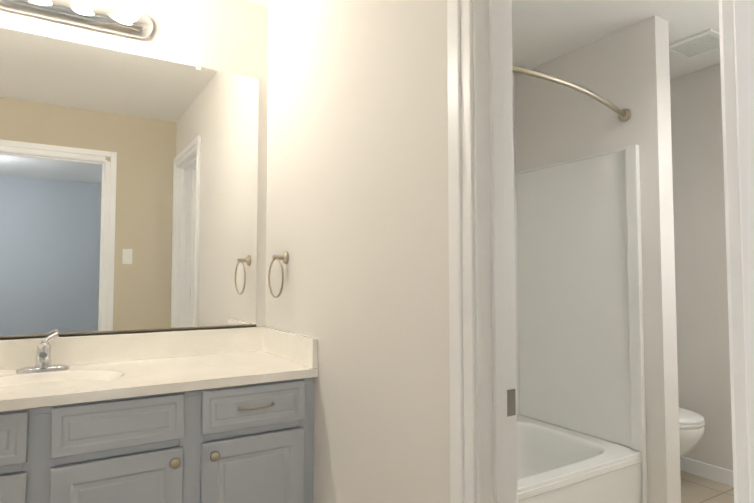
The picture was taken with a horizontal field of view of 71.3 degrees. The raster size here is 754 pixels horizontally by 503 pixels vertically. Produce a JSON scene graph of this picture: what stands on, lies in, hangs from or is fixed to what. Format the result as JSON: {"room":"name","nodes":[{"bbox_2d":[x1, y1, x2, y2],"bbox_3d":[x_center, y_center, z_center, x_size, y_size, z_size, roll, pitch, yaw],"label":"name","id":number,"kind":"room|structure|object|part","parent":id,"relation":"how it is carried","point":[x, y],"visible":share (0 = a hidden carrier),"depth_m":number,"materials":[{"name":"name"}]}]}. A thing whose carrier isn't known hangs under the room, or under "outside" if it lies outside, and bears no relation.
{"room":"bathroom","nodes":[
{"label":"bathroom","id":0,"kind":"room"},
{"bbox_2d":[0,0,518,414],"bbox_3d":[-0.192,0.092,2.626,4.375,2.420,0.115,2,-3,-31],"label":"wall","id":1,"kind":"structure","parent":0,"point":[229,36],"depth_m":2.29,"materials":[{"name":"white paint"}]},
{"bbox_2d":[0,0,153,39],"bbox_3d":[-1.192,-0.925,1.966,0.670,0.116,0.043,2,-3,-31],"label":"bar","id":2,"kind":"object","parent":1,"relation":"attached to","point":[103,16],"visible":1,"depth_m":2.01,"materials":[{"name":"silver metal"}]},
{"bbox_2d":[0,324,255,339],"bbox_3d":[-1.212,0.307,1.917,1.585,0.014,0.008,2,-3,-31],"label":"channel","id":3,"kind":"object","parent":1,"relation":"attached to","point":[10,337],"visible":1,"depth_m":2.05,"materials":[{"name":"brown metal"}]},
{"bbox_2d":[0,27,258,335],"bbox_3d":[-1.213,-0.246,1.944,1.585,1.108,0.005,2,-3,-31],"label":"mirror","id":4,"kind":"object","parent":1,"relation":"attached to","point":[128,189],"visible":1,"depth_m":2.07,"materials":[{"name":"clear glass"}]},
{"bbox_2d":[514,144,647,502],"bbox_3d":[0.437,0.387,2.460,1.472,1.815,0.797,2,-3,-31],"label":"tub surround","id":5,"kind":"object","parent":1,"relation":"attached to","point":[579,308],"visible":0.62,"depth_m":2.79,"materials":[{"name":"white plastic"}]},
{"bbox_2d":[265,0,449,502],"bbox_3d":[-0.093,0.054,1.816,0.115,2.420,1.372,2,-3,-31],"label":"wall","id":6,"kind":"structure","parent":0,"point":[357,222],"depth_m":1.61,"materials":[{"name":"white paint"}]},
{"bbox_2d":[268,251,288,297],"bbox_3d":[-0.398,0.094,2.143,0.060,0.191,0.164,2,-3,-31],"label":"towel ring","id":7,"kind":"object","parent":6,"relation":"attached to","point":[284,257],"visible":1,"depth_m":2.14,"materials":[{"name":"silver metal"}]},
{"bbox_2d":[245,0,719,78],"bbox_3d":[0.495,-1.295,-0.242,6.500,0.080,6.000,2,-3,-31],"label":"ceiling","id":8,"kind":"structure","parent":0,"point":[544,31],"depth_m":2.58,"materials":[{"name":"white paint"}]},
{"bbox_2d":[669,29,719,59],"bbox_3d":[1.715,-1.104,2.812,0.260,0.012,0.260,2,-3,-31],"label":"ceiling vent","id":9,"kind":"object","parent":8,"relation":"in","point":[700,43],"visible":0.73,"depth_m":2.81,"materials":[{"name":"white plastic"}]},
{"bbox_2d":[515,15,680,502],"bbox_3d":[1.138,0.103,2.853,0.114,2.420,0.890,2,-3,-31],"label":"wall","id":10,"kind":"structure","parent":0,"point":[627,68],"depth_m":2.53,"materials":[{"name":"white paint"}]},
{"bbox_2d":[512,65,630,121],"bbox_3d":[0.639,-0.700,2.182,1.491,0.064,0.183,2,-3,-31],"label":"shower curtain rod","id":11,"kind":"object","parent":10,"relation":"attached to","point":[624,115],"visible":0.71,"depth_m":2.21,"materials":[{"name":"silver metal"}]},
{"bbox_2d":[670,64,732,470],"bbox_3d":[1.919,0.122,3.258,0.115,2.420,1.015,2,-3,-31],"label":"wall","id":12,"kind":"structure","parent":0,"point":[703,355],"depth_m":3.13,"materials":[{"name":"white paint"}]},
{"bbox_2d":[680,457,733,486],"bbox_3d":[2.304,1.253,2.451,0.015,0.085,2.700,2,-3,-31],"label":"baseboard","id":13,"kind":"structure","parent":12,"relation":"attached to","point":[708,471],"depth_m":3.05,"materials":[{"name":"white wood"}]},
{"bbox_2d":[680,470,733,502],"bbox_3d":[0.495,1.192,-0.360,6.500,0.060,6.000,2,-3,-31],"label":"floor","id":14,"kind":"structure","parent":0,"point":[696,489],"depth_m":2.90,"materials":[{"name":"tile"}]},
{"bbox_2d":[0,326,317,502],"bbox_3d":[-1.063,0.780,1.650,1.671,0.955,0.576,2,-3,-31],"label":"bathroom vanity","id":15,"kind":"object","parent":14,"relation":"on","point":[38,464],"depth_m":1.70,"materials":[{"name":"grey paint"}]},
{"bbox_3d":[-1.109,0.502,1.347,0.354,0.137,0.020,2,-3,-31],"label":"bathroom vanity drawer","id":16,"kind":"part","parent":15,"relation":"part of","materials":[{"name":"grey wood"}]},
{"bbox_2d":[16,332,69,372],"bbox_3d":[-1.137,0.348,1.791,0.158,0.129,0.159,2,-3,-31],"label":"faucet","id":17,"kind":"object","parent":15,"relation":"on","point":[43,360],"visible":1,"depth_m":1.82,"materials":[{"name":"silver metal"}]},
{"bbox_3d":[-0.760,0.512,1.562,0.354,0.137,0.020,2,-3,-31],"label":"bathroom vanity drawer","id":18,"kind":"part","parent":15,"relation":"part of","materials":[{"name":"grey wood"}]},
{"bbox_3d":[-1.067,0.430,1.675,1.671,0.254,0.557,2,-3,-31],"label":"bathroom vanity top","id":19,"kind":"part","parent":15,"relation":"part of","materials":[{"name":"beige stone"}]},
{"bbox_3d":[-0.621,0.647,1.610,0.033,0.033,0.034,2,-3,-31],"label":"vanity knob","id":20,"kind":"part","parent":15,"relation":"part of","materials":[{"name":"gold metal"}]},
{"bbox_3d":[-0.517,0.650,1.673,0.033,0.033,0.034,2,-3,-31],"label":"vanity knob","id":21,"kind":"part","parent":15,"relation":"part of","materials":[{"name":"gold metal"}]},
{"bbox_3d":[-0.410,0.522,1.776,0.354,0.137,0.020,2,-3,-31],"label":"bathroom vanity drawer","id":22,"kind":"part","parent":15,"relation":"part of","materials":[{"name":"grey wood"}]},
{"bbox_3d":[-0.397,0.520,1.754,0.127,0.012,0.032,2,-3,-31],"label":"bathroom vanity handle","id":23,"kind":"part","parent":15,"relation":"part of","materials":[{"name":"gold metal"}]},
{"bbox_2d":[517,415,641,502],"bbox_3d":[0.436,1.119,2.427,1.472,0.350,0.793,2,-3,-31],"label":"tub","id":24,"kind":"object","parent":14,"relation":"on","point":[557,464],"visible":0.42,"depth_m":2.42,"materials":[{"name":"white ceramic"}]},
{"bbox_2d":[679,425,704,460],"bbox_3d":[1.542,1.128,2.989,0.372,0.385,0.582,2,-3,-31],"label":"toilet","id":25,"kind":"object","parent":14,"relation":"on","point":[690,439],"visible":0.1,"depth_m":2.74,"materials":[{"name":"white ceramic"}]},
{"bbox_2d":[679,422,704,428],"bbox_3d":[1.552,0.925,2.980,0.372,0.018,0.536,2,-3,-31],"label":"seat","id":26,"kind":"object","parent":25,"relation":"on","point":[691,426],"visible":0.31,"depth_m":2.73,"materials":[{"name":"white plastic"}]},
{"bbox_2d":[679,408,703,424],"bbox_3d":[1.544,0.903,2.995,0.370,0.026,0.564,2,-3,-31],"label":"lid","id":27,"kind":"object","parent":26,"relation":"on","point":[687,417],"visible":0.25,"depth_m":2.79,"materials":[{"name":"white plastic"}]},
{"bbox_3d":[-0.126,-1.059,0.061,0.846,0.362,0.115,2,-3,-31],"label":"wall","id":28,"kind":"structure","parent":0,"visible":0},
{"bbox_2d":[718,0,753,502],"bbox_3d":[-0.126,0.118,0.005,0.970,2.120,0.151,2,-3,-31],"label":"door frame","id":29,"kind":"structure","parent":28,"relation":"attached to","point":[734,285],"depth_m":0.28,"materials":[{"name":"white wood"}]},
{"bbox_3d":[0.458,-1.016,0.967,0.115,0.362,0.736,2,-3,-31],"label":"wall","id":30,"kind":"structure","parent":0,"visible":0},
{"bbox_2d":[447,0,517,502],"bbox_3d":[0.453,0.162,0.920,0.151,2.120,0.839,2,-3,-31],"label":"door frame","id":31,"kind":"structure","parent":30,"relation":"attached to","point":[495,333],"depth_m":1.21,"materials":[{"name":"white wood"}]},
{"bbox_3d":[0.308,0.351,1.220,0.035,0.060,0.002,2,-3,-31],"label":"bathroom door strike trim","id":32,"kind":"part","parent":31,"relation":"part of","materials":[{"name":"silver metal"}]},
{"bbox_3d":[-1.112,-0.924,1.983,0.042,0.042,0.020,2,-3,-31],"label":"socket","id":33,"kind":"object","parent":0,"visible":0},
{"bbox_2d":[71,0,94,11],"bbox_3d":[-1.085,-0.926,1.938,0.080,0.080,0.089,2,-3,-31],"label":"bulb","id":34,"kind":"object","parent":33,"relation":"attached to","point":[85,5],"visible":1,"depth_m":1.92,"materials":[{"name":"white glass"}]},
{"bbox_3d":[-0.981,-0.920,2.063,0.042,0.042,0.020,2,-3,-31],"label":"socket","id":35,"kind":"object","parent":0,"visible":0},
{"bbox_2d":[117,0,139,21],"bbox_3d":[-0.954,-0.922,2.019,0.080,0.080,0.089,2,-3,-31],"label":"bulb","id":36,"kind":"object","parent":35,"relation":"attached to","point":[128,10],"visible":1,"depth_m":1.99,"materials":[{"name":"white glass"}]}
]}

